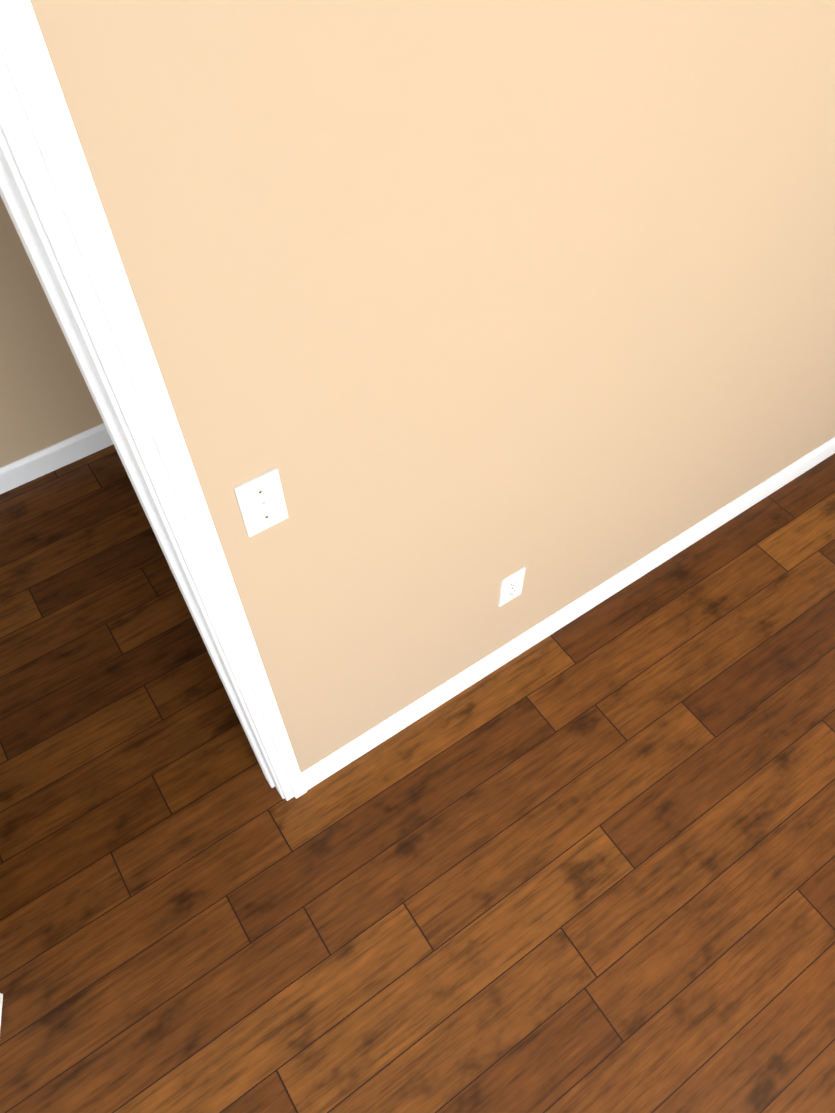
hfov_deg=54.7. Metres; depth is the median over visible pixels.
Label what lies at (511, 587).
electrical outlet
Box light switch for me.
[234,467,288,536]
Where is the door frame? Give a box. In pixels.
[0,0,306,800]
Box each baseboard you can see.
[0,423,112,493]
[301,437,834,789]
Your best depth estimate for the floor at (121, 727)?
2.26 m
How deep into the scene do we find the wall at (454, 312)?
1.20 m
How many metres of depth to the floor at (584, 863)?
1.92 m
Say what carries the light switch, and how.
attached to the wall at (454, 312)
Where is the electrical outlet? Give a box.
[498,567,525,606]
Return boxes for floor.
[0,444,258,922]
[0,453,834,1112]
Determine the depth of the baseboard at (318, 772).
2.30 m
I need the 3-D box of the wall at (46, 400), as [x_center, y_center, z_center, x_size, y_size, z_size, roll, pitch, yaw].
[-1.547,-0.904,1.681,2.040,2.440,0.120,-29,59,-19]
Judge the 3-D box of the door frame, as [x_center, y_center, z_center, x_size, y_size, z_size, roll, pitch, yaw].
[-0.705,0.146,1.118,0.897,2.116,0.156,-29,59,-19]
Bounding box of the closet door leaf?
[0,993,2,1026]
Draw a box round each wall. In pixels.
[0,196,103,466]
[30,0,834,771]
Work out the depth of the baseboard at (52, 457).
2.70 m

